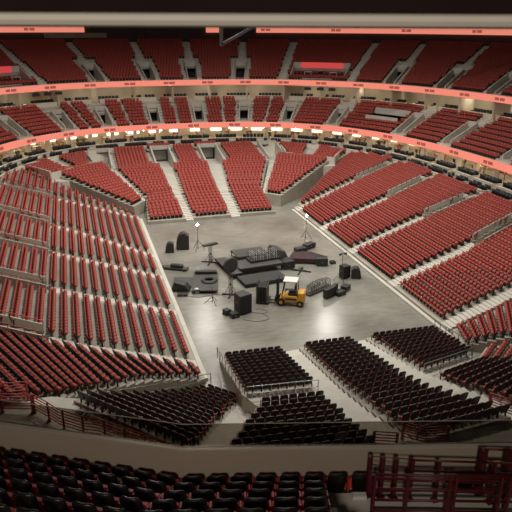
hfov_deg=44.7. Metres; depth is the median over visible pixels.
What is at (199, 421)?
seat
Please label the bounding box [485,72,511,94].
wall
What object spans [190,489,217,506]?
seat
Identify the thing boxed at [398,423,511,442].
ledge
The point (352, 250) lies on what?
floor
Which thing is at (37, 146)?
table
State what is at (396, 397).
seat
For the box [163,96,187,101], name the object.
countertop
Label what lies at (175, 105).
deck
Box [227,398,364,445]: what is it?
floor
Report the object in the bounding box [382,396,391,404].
seat
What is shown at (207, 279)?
cable coil
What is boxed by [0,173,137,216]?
floor
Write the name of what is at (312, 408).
seat
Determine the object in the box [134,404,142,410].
seat
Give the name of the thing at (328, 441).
seat
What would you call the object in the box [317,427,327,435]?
seat
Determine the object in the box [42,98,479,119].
floor
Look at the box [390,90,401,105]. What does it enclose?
wall
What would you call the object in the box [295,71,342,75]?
wall
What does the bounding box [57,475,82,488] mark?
seat
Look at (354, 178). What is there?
floor
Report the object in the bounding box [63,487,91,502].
seat
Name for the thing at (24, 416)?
floor
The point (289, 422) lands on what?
seat
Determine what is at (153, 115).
wall
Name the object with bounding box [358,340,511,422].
floor
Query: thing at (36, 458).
seat
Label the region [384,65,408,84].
wall
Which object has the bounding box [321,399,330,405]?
seat
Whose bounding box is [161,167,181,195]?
stairs
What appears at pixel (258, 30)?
ribbon board
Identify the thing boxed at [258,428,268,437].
seat
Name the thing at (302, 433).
seat
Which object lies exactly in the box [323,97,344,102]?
countertop
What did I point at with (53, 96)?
wall
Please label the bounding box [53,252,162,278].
floor
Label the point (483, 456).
railing
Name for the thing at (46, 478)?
seat
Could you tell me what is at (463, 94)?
ribbon board
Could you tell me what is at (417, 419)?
seat
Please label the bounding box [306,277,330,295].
truss
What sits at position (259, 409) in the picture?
seat
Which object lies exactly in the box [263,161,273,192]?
floor
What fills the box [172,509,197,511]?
seat
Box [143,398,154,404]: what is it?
seat
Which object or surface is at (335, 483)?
seat
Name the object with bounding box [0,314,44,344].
wall
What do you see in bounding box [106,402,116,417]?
seat
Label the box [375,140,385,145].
table
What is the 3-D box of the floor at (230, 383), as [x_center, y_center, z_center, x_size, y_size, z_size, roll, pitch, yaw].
[0.487,8.143,43.284,4.899,2.750,9.243,-4,21,-11]
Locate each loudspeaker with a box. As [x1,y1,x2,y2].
[234,290,251,314]
[339,263,350,278]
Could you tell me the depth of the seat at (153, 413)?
32.64 m
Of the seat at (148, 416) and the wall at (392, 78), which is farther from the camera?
the wall at (392, 78)
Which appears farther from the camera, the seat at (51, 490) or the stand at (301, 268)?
the stand at (301, 268)
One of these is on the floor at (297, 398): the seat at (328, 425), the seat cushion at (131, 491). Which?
the seat at (328, 425)
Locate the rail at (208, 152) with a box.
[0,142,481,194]
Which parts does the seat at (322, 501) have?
backrest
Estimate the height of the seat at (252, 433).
0.930 m
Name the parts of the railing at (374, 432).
post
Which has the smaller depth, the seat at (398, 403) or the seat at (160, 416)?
the seat at (160, 416)
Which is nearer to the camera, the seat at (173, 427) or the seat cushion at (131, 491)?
the seat cushion at (131, 491)
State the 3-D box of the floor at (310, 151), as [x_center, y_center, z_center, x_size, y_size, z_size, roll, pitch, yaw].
[9.041,-15.184,103.972,1.490,4.512,6.254,5,21,12]
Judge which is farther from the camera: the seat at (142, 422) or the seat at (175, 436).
the seat at (142, 422)
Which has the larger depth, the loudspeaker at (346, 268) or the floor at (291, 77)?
the floor at (291, 77)
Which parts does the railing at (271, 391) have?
rail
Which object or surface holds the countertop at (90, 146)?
on the floor at (454, 177)
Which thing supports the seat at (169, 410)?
on the floor at (83, 403)
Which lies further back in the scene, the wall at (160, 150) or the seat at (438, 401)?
the wall at (160, 150)
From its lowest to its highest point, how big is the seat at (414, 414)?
0.930 m
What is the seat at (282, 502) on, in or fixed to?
on the floor at (484, 487)
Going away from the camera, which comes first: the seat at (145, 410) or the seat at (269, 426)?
the seat at (269, 426)
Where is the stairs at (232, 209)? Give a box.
[221,192,240,218]
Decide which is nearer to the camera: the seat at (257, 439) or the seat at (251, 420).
the seat at (257, 439)
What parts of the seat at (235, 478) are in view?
backrest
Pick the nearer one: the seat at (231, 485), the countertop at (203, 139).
the seat at (231, 485)
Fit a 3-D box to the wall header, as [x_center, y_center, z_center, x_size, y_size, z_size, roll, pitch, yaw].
[0.006,-1.368,2.906,14.000,0.460,0.300,0,20,0]
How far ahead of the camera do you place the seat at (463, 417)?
30.75 m
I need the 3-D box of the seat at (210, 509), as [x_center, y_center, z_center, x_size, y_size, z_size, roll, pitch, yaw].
[-0.614,4.437,10.245,0.548,0.920,0.356,0,20,-2]
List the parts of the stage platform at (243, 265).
frame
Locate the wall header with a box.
[0,0,511,14]
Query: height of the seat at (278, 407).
0.930 m
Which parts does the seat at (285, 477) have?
backrest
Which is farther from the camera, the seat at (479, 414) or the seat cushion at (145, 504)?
the seat at (479, 414)
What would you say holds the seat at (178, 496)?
on the floor at (484, 487)
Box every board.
[0,27,83,31]
[0,66,18,72]
[0,79,511,104]
[0,122,511,173]
[206,28,218,32]
[256,28,511,34]
[294,62,350,68]
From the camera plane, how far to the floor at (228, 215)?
82.60 m
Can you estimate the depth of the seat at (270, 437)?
29.95 m
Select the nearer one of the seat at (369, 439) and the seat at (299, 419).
the seat at (369, 439)
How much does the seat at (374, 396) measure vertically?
0.930 m
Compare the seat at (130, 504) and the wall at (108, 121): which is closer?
the seat at (130, 504)
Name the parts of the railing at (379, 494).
post, post, rail, post, post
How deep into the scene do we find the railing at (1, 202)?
69.81 m
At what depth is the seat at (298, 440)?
29.36 m
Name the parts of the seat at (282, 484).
backrest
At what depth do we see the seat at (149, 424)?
31.09 m
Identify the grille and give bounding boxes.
[241,295,251,314]
[344,266,350,278]
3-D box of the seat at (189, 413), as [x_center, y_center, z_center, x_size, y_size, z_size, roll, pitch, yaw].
[-3.622,8.818,34.390,0.535,0.930,0.448,12,23,29]
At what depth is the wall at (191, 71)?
116.87 m
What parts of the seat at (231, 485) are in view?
backrest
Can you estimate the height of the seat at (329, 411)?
0.930 m
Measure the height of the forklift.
2.520 m
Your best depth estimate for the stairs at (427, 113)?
107.08 m
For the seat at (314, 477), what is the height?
0.920 m
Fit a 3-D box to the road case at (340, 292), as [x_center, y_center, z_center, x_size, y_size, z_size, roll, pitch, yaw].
[7.963,3.491,59.315,1.040,0.450,0.720,-16,26,-36]
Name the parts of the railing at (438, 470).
post, post, rail, rail, rail, rail, post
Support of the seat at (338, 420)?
on the floor at (297, 398)
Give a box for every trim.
[44,33,106,37]
[140,218,207,379]
[291,209,453,336]
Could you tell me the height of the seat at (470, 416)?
0.930 m
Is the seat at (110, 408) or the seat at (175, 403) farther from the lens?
the seat at (175, 403)
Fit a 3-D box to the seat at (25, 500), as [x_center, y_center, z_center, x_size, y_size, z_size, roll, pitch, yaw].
[-3.830,4.301,10.572,0.548,0.920,0.356,4,21,11]
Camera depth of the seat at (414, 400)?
33.82 m
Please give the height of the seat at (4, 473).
0.920 m
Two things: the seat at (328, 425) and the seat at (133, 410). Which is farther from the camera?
the seat at (133, 410)
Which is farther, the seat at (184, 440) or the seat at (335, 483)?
the seat at (184, 440)
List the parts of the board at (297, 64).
panel, panel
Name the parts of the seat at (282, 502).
backrest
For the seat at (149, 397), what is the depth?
35.47 m
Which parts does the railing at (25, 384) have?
post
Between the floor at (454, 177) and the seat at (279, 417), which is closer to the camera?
the seat at (279, 417)
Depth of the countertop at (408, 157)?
94.90 m
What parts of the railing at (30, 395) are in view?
post, rail, rail, rail, rail, post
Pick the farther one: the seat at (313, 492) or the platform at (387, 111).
the platform at (387, 111)
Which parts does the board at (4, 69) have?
lit panel, panel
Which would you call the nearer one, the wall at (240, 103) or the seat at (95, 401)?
the seat at (95, 401)
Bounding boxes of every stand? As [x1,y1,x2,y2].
[201,242,217,265]
[222,257,237,298]
[290,266,310,274]
[336,252,346,283]
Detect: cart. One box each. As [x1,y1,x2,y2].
[171,279,191,291]
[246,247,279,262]
[256,279,270,303]
[266,245,287,260]
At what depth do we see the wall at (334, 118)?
107.97 m
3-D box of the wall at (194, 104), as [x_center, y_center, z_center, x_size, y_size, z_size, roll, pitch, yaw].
[-10.144,-25.369,110.300,2.064,3.264,3.268,-6,21,-15]
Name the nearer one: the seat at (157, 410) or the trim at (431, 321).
the seat at (157, 410)
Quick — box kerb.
[352,492,366,499]
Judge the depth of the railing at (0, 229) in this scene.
59.95 m
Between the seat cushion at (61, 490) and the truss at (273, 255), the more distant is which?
the truss at (273, 255)
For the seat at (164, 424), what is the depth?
31.36 m
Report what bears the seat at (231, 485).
on the floor at (484, 487)
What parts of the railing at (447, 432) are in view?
post, rail, rail, rail, rail, rail, rail, post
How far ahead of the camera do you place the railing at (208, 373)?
39.41 m
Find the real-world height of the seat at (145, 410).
0.930 m
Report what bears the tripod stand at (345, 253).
on the floor at (368, 307)
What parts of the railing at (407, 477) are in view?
post, post, rail, rail, rail, rail, rail, post, post, post, post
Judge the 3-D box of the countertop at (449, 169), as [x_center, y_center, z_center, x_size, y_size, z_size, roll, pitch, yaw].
[26.534,-12.559,88.225,1.590,0.560,3.840,-8,22,-20]
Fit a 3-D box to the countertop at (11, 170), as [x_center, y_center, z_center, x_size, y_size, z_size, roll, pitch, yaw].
[-34.282,-12.088,87.619,1.590,0.560,3.838,3,20,7]
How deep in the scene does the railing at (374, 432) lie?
29.22 m
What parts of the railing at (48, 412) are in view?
post, post, post, rail, rail, rail, post, rail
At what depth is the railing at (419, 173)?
82.13 m
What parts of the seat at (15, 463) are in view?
backrest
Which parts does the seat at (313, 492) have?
backrest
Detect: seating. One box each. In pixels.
[0,38,511,414]
[0,93,511,199]
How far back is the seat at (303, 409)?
33.78 m
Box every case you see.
[166,241,173,252]
[176,231,188,249]
[177,292,187,296]
[222,307,230,315]
[229,310,239,318]
[281,258,294,269]
[294,246,306,251]
[302,241,315,249]
[316,256,327,265]
[335,288,345,296]
[340,283,350,291]
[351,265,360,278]
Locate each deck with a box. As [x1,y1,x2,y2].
[0,43,511,96]
[0,101,511,165]
[191,269,217,292]
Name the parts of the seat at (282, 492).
backrest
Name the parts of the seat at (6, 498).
backrest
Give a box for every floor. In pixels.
[0,83,21,86]
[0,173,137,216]
[0,185,138,218]
[0,187,160,274]
[0,245,174,309]
[0,283,194,359]
[0,349,205,403]
[0,396,164,443]
[1,134,511,185]
[1,140,495,191]
[26,170,47,179]
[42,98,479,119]
[49,337,197,367]
[51,287,176,314]
[52,169,113,188]
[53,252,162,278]
[54,161,66,167]
[58,155,88,166]
[58,226,153,256]
[74,398,238,445]
[112,151,173,198]
[112,170,145,210]
[138,196,481,391]
[146,196,185,224]
[171,147,219,194]
[182,193,230,220]
[201,406,250,445]
[219,147,266,191]
[219,358,313,410]
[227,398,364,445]
[229,192,275,216]
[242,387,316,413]
[246,486,497,511]
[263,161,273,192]
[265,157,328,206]
[268,160,334,174]
[286,349,411,442]
[291,77,341,79]
[294,161,391,209]
[295,181,353,211]
[298,175,475,250]
[299,347,510,439]
[306,148,315,154]
[315,149,347,164]
[319,176,431,231]
[347,195,478,254]
[352,219,511,324]
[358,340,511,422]
[366,337,467,371]
[387,243,473,286]
[422,355,473,376]
[433,374,511,407]
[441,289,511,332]
[450,306,511,352]
[479,344,511,359]
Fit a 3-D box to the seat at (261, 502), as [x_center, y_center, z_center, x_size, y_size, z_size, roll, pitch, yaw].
[-0.009,4.625,11.186,0.548,0.920,0.356,0,20,-2]
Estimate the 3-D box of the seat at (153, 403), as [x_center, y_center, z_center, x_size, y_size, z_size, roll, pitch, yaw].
[-5.553,8.407,34.693,0.535,0.930,0.448,12,23,30]
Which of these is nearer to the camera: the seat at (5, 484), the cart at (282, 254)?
the seat at (5, 484)
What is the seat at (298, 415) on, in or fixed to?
on the floor at (297, 398)
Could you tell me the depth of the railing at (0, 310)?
43.25 m
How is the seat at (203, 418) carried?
on the floor at (83, 403)
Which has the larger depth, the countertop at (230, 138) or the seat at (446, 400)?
the countertop at (230, 138)
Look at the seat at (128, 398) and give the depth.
34.50 m
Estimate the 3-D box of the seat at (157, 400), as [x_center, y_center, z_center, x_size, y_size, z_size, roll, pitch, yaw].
[-5.461,8.417,35.449,0.535,0.930,0.448,12,23,29]
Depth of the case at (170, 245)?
69.81 m
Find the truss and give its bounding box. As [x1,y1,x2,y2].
[219,28,252,45]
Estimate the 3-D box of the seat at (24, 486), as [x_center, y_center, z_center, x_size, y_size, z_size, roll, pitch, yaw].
[-4.283,4.451,11.601,0.548,0.920,0.356,4,21,11]
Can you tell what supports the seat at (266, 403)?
on the floor at (297, 398)
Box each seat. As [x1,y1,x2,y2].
[0,452,5,459]
[0,458,7,468]
[0,466,9,479]
[0,476,12,492]
[0,488,15,507]
[0,504,16,511]
[4,450,26,463]
[6,458,28,472]
[7,467,33,483]
[10,478,37,496]
[13,491,44,511]
[16,507,39,511]
[25,453,46,465]
[28,461,51,474]
[32,471,57,486]
[36,482,64,499]
[42,496,72,511]
[46,456,67,466]
[51,465,74,477]
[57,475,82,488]
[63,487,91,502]
[67,460,89,470]
[72,501,102,511]
[74,468,97,480]
[77,390,87,404]
[82,479,107,492]
[84,393,94,408]
[86,389,93,396]
[89,463,111,473]
[91,396,103,411]
[91,491,119,507]
[93,392,100,399]
[98,389,105,395]
[98,399,110,411]
[98,472,121,484]
[100,395,107,402]
[102,506,126,511]
[105,392,112,398]
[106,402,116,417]
[107,398,115,405]
[107,483,133,497]
[110,389,117,395]
[111,466,133,477]
[112,395,120,402]
[113,406,121,417]
[115,401,122,408]
[117,392,124,398]
[119,398,127,404]
[119,496,150,511]
[121,409,133,423]
[121,476,145,488]
[122,404,130,411]
[124,395,132,402]
[127,401,134,407]
[128,392,135,398]
[129,412,141,427]
[130,407,138,415]
[131,398,139,404]
[133,470,155,481]
[133,487,162,502]
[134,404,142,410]
[136,395,143,401]
[137,410,145,418]
[137,416,147,431]
[139,401,146,407]
[139,509,163,511]
[142,407,150,414]
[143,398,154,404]
[145,414,154,422]
[145,420,157,434]
[145,480,172,493]
[146,404,154,410]
[147,395,154,400]
[150,401,158,407]
[150,410,157,417]
[150,499,180,511]
[153,417,162,426]
[153,423,162,435]
[154,398,161,403]
[154,407,161,413]
[156,473,180,485]
[158,404,169,410]
[158,413,165,420]
[161,426,174,442]
[162,401,173,407]
[162,410,169,417]
[162,420,170,429]
[162,490,190,505]
[166,407,177,413]
[166,417,174,424]
[169,404,176,409]
[170,413,177,420]
[170,424,182,433]
[170,430,179,442]
[172,482,198,494]
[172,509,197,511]
[173,401,180,406]
[173,410,181,416]
[174,420,182,427]
[177,406,184,412]
[178,416,185,423]
[178,427,187,436]
[179,434,191,445]
[180,403,187,410]
[181,413,189,419]
[181,476,205,489]
[181,498,210,511]
[182,423,194,431]
[185,409,192,416]
[186,420,194,427]
[187,431,199,444]
[188,406,195,413]
[189,416,197,423]
[190,427,203,439]
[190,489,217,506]
[191,403,198,409]
[193,412,200,419]
[194,423,206,435]
[196,409,203,416]
[197,419,209,431]
[198,482,223,496]
[199,406,206,412]
[201,416,212,427]
[203,412,214,423]
[203,508,234,511]
[205,475,228,486]
[206,409,217,420]
[210,498,240,511]
[213,407,223,418]
[218,489,245,508]
[224,481,249,496]
[229,475,252,488]
[230,438,240,445]
[235,508,266,511]
[236,431,247,439]
[240,497,270,511]
[241,437,252,444]
[243,418,253,426]
[243,424,253,432]
[245,488,272,505]
[247,430,258,438]
[249,412,259,419]
[249,481,274,496]
[252,435,263,444]
[253,474,276,486]
[254,417,263,428]
[255,407,264,414]
[255,424,263,431]
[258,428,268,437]
[259,441,268,444]
[260,396,269,403]
[260,401,269,408]
[261,411,269,419]
[263,434,274,442]
[264,416,274,424]
[264,422,273,430]
[266,405,274,413]
[267,507,299,511]
[269,410,278,418]
[269,427,279,435]
[270,440,279,444]
[270,497,300,510]
[271,400,278,407]
[272,488,300,500]
[274,404,283,411]
[274,415,284,422]
[274,420,284,428]
[274,433,285,441]
[275,480,300,491]
[277,474,300,483]
[279,399,288,406]
[279,409,288,416]
[279,426,289,434]
[280,439,290,444]
[284,413,294,420]
[284,419,294,427]
[285,403,293,411]
[285,431,295,440]
[288,398,297,404]
[290,408,298,415]
[290,424,300,432]
[291,437,301,444]
[293,402,302,409]
[294,412,303,420]
[296,418,304,426]
[297,397,306,404]
[297,430,306,438]
[298,406,308,414]
[300,423,310,431]
[300,480,326,492]
[300,487,328,500]
[300,496,330,511]
[301,474,324,484]
[301,506,331,511]
[302,436,313,443]
[303,401,311,407]
[304,411,313,419]
[306,417,314,424]
[306,428,317,437]
[307,396,315,403]
[308,405,317,413]
[312,423,321,430]
[313,400,321,407]
[313,434,323,443]
[315,410,323,418]
[316,395,324,401]
[316,415,324,423]
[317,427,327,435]
[318,404,327,412]
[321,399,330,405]
[321,420,331,428]
[321,440,331,443]
[323,433,334,441]
[324,409,333,417]
[324,473,348,492]
[326,414,334,421]
[327,426,338,434]
[328,403,336,410]
[331,419,341,427]
[332,439,342,443]
[333,408,342,416]
[334,431,345,440]
[335,413,344,420]
[338,424,348,433]
[341,418,351,426]
[343,437,353,443]
[345,430,356,438]
[347,473,371,492]
[348,423,359,431]
[353,436,364,443]
[355,429,366,437]
[363,434,375,443]
[368,392,378,403]
[372,397,383,409]
[378,391,387,397]
[381,402,393,414]
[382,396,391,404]
[387,407,399,420]
[391,394,400,402]
[392,400,401,407]
[397,405,408,417]
[398,412,410,425]
[400,392,409,400]
[401,398,410,405]
[407,403,417,412]
[408,390,417,398]
[408,410,419,420]
[409,417,422,430]
[410,396,419,404]
[415,401,425,410]
[416,424,429,438]
[417,389,425,396]
[417,394,427,403]
[419,408,428,417]
[420,415,431,424]
[425,400,434,407]
[427,393,435,400]
[427,406,437,414]
[427,421,439,434]
[429,413,440,422]
[433,398,442,405]
[434,391,444,399]
[435,404,446,413]
[436,419,448,433]
[438,411,449,420]
[442,396,451,404]
[443,389,452,397]
[445,402,454,410]
[445,417,457,430]
[448,408,458,418]
[450,394,459,401]
[451,474,475,488]
[454,400,463,408]
[454,414,466,429]
[457,406,467,415]
[459,392,468,399]
[462,398,471,406]
[463,412,475,426]
[466,404,475,414]
[471,396,480,404]
[472,410,484,423]
[474,402,484,411]
[480,408,493,422]
[483,400,492,409]
[488,406,501,419]
[498,403,510,415]
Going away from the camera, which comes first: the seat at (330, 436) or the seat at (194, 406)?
the seat at (330, 436)
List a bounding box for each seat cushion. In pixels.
[5,479,11,492]
[7,492,14,507]
[32,484,37,496]
[36,497,42,511]
[59,488,63,498]
[66,502,72,511]
[86,492,90,502]
[114,497,118,507]
[128,488,133,496]
[142,501,148,509]
[301,500,327,510]
[349,477,351,487]
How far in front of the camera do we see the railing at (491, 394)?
32.14 m
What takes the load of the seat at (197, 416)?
on the floor at (83, 403)
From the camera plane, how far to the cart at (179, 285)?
59.66 m
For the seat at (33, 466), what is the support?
on the floor at (484, 487)
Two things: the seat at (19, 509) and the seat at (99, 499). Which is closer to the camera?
the seat at (19, 509)
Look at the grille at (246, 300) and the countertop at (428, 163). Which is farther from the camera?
the countertop at (428, 163)
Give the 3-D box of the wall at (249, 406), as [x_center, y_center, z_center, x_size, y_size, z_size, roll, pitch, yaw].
[1.570,9.899,38.404,4.630,2.850,1.351,-4,21,-11]
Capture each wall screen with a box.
[231,127,241,129]
[251,127,261,129]
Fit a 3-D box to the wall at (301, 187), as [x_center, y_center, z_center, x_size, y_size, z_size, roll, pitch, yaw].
[5.183,-11.345,94.347,8.931,3.950,14.807,7,21,17]
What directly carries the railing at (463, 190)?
attached to the wall at (462, 195)
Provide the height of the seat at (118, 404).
0.930 m
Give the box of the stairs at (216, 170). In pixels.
[208,164,228,192]
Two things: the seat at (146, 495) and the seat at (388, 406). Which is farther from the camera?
the seat at (388, 406)
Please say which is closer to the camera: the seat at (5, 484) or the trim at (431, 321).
the seat at (5, 484)
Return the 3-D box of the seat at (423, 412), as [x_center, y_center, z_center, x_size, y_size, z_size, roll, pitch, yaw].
[8.595,8.183,32.223,0.535,0.930,0.448,-7,22,-19]
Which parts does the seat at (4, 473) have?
backrest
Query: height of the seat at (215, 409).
0.930 m
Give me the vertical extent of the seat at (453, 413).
0.930 m
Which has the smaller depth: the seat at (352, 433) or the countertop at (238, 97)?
the seat at (352, 433)
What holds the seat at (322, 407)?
on the floor at (297, 398)
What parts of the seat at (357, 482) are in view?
backrest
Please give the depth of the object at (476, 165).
82.99 m
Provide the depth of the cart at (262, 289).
57.17 m
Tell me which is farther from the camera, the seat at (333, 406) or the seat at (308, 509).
the seat at (333, 406)
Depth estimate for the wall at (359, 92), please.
109.45 m
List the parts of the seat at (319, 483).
backrest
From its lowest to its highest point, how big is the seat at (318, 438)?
0.930 m
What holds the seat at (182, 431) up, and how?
on the floor at (83, 403)
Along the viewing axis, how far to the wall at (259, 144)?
106.44 m
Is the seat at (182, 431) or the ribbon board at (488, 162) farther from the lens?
the ribbon board at (488, 162)
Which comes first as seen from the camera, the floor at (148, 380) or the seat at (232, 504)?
the seat at (232, 504)
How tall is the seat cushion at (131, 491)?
0.251 m
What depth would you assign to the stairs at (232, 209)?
85.54 m
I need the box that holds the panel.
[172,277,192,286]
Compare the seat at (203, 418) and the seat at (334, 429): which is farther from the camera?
the seat at (203, 418)
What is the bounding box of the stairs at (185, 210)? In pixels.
[175,195,193,221]
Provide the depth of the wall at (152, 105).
108.66 m
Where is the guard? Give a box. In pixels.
[2,400,501,424]
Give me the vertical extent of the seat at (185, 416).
0.930 m
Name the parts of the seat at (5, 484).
backrest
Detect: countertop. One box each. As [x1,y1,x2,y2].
[3,157,27,163]
[3,165,23,172]
[24,152,49,157]
[30,102,56,106]
[51,147,73,152]
[64,99,91,104]
[76,143,101,148]
[98,98,123,103]
[104,141,128,145]
[131,97,156,100]
[133,140,156,142]
[161,139,183,142]
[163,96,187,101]
[188,137,210,140]
[195,95,218,100]
[215,136,236,140]
[226,95,249,100]
[242,136,263,140]
[269,136,291,140]
[289,96,312,99]
[296,138,318,142]
[321,140,344,145]
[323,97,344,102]
[345,143,367,149]
[350,98,375,103]
[368,147,391,153]
[390,152,413,159]
[409,103,435,110]
[410,157,435,165]
[431,163,455,171]
[452,170,478,179]
[467,183,489,192]
[468,111,491,118]
[473,177,501,187]
[496,185,511,192]
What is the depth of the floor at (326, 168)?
97.83 m
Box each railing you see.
[0,202,49,220]
[0,229,48,245]
[0,264,45,284]
[0,310,43,335]
[0,381,29,401]
[0,393,34,413]
[3,178,51,194]
[31,394,167,443]
[107,373,210,391]
[217,347,239,396]
[247,379,318,400]
[357,159,392,176]
[365,455,414,498]
[370,473,511,511]
[373,431,398,443]
[389,173,428,193]
[399,422,449,441]
[408,459,511,505]
[423,348,473,372]
[424,190,472,213]
[434,320,472,355]
[470,447,511,497]
[473,210,511,239]
[489,393,511,414]
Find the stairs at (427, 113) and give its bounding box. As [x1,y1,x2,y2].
[4,99,511,164]
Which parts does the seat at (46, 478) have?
backrest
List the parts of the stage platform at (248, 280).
frame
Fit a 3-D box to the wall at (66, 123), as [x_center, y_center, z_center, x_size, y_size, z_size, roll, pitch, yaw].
[-31.274,-21.939,100.750,3.528,3.264,1.999,17,26,38]
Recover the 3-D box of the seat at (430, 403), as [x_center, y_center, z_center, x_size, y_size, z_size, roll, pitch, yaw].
[9.228,8.010,33.359,0.535,0.930,0.448,-7,21,-19]
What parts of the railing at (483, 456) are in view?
post, rail, post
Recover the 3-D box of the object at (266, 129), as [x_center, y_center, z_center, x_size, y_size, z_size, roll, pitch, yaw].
[1.904,-21.991,110.636,0.500,2.500,0.624,2,20,6]
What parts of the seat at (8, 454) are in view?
backrest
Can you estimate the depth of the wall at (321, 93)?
112.19 m
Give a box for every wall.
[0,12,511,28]
[0,27,511,86]
[0,85,511,113]
[0,115,27,137]
[0,127,511,176]
[0,204,50,227]
[0,232,48,255]
[0,267,46,292]
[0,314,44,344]
[0,426,511,488]
[4,181,51,199]
[7,93,21,108]
[19,67,31,79]
[29,154,92,180]
[49,90,59,107]
[50,109,74,129]
[60,175,144,215]
[82,63,105,81]
[88,148,115,169]
[91,88,98,104]
[94,106,112,125]
[131,87,136,100]
[138,62,156,80]
[142,69,149,77]
[146,103,160,122]
[146,145,176,168]
[150,108,156,120]
[156,150,167,161]
[169,86,173,101]
[184,62,198,79]
[187,68,195,76]
[192,102,204,120]
[194,143,225,163]
[195,111,201,118]
[196,148,214,158]
[207,85,210,98]
[234,61,246,78]
[236,68,244,76]
[239,102,249,119]
[240,110,247,117]
[246,85,247,100]
[254,140,282,168]
[280,145,342,164]
[281,102,296,120]
[283,85,285,100]
[287,111,292,118]
[290,63,350,79]
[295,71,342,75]
[319,86,324,99]
[328,104,348,124]
[355,88,363,103]
[355,161,392,177]
[373,113,404,120]
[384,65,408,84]
[387,175,428,195]
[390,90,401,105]
[395,112,423,133]
[423,193,472,214]
[424,93,437,109]
[435,68,463,88]
[443,121,477,144]
[457,97,474,113]
[472,213,511,244]
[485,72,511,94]
[491,102,510,119]
[502,149,511,161]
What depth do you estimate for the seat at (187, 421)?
32.35 m
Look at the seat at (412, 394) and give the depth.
34.80 m
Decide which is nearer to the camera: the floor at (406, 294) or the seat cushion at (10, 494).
the seat cushion at (10, 494)
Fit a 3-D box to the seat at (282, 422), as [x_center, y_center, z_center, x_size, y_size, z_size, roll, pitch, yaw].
[1.204,8.750,32.032,0.535,0.930,0.448,-4,21,-11]
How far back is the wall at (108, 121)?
105.16 m
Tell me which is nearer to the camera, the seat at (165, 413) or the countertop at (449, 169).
the seat at (165, 413)
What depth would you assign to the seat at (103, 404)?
32.68 m
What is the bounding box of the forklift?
[269,276,305,307]
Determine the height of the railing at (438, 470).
1.075 m
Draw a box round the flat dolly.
[162,263,188,270]
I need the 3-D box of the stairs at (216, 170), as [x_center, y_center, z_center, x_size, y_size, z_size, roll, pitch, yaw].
[-5.309,-11.205,94.843,2.296,3.250,11.562,-4,21,-12]
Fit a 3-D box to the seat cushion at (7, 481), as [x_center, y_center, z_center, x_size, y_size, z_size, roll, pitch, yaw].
[-4.785,4.348,11.788,0.489,0.251,0.144,4,21,11]
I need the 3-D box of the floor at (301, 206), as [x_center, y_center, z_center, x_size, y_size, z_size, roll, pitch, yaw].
[13.015,-9.897,89.389,18.197,4.739,1.477,-12,24,-30]
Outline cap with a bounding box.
[0,420,511,451]
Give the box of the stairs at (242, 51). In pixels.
[0,42,511,94]
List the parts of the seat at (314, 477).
backrest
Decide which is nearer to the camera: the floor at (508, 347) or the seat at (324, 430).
the seat at (324, 430)
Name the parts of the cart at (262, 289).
panel, panel, panel, panel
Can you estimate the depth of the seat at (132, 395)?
35.22 m
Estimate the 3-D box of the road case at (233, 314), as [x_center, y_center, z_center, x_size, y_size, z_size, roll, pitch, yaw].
[-1.894,5.154,54.647,0.740,0.480,0.620,-10,23,-26]
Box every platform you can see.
[215,257,242,276]
[231,246,266,259]
[237,259,282,271]
[237,270,284,287]
[290,251,323,263]
[365,107,410,124]
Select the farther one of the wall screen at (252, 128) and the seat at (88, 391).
the wall screen at (252, 128)
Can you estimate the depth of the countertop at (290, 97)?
113.57 m
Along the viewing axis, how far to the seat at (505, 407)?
31.66 m
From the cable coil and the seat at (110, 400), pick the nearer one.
the seat at (110, 400)
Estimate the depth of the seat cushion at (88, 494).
11.36 m
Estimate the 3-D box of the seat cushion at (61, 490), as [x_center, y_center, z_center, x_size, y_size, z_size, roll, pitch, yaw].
[-3.738,4.429,11.581,0.489,0.251,0.144,4,21,11]
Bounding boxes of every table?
[31,144,40,150]
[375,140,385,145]
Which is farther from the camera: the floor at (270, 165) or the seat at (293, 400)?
the floor at (270, 165)
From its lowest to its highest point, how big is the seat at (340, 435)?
0.930 m
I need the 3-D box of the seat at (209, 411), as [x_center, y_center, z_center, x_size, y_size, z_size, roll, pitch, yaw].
[-2.505,9.031,35.392,0.535,0.930,0.448,12,23,29]
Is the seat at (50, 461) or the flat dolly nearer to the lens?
the seat at (50, 461)
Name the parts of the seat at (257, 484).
backrest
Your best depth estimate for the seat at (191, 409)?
34.89 m
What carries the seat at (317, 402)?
on the floor at (297, 398)
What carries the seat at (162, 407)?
on the floor at (83, 403)
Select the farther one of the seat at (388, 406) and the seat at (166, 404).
the seat at (166, 404)
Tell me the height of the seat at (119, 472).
0.920 m
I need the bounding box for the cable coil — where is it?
[201,276,217,283]
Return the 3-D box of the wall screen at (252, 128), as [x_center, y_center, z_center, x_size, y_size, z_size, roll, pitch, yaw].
[0.096,-23.717,115.138,2.000,0.900,0.080,1,20,2]

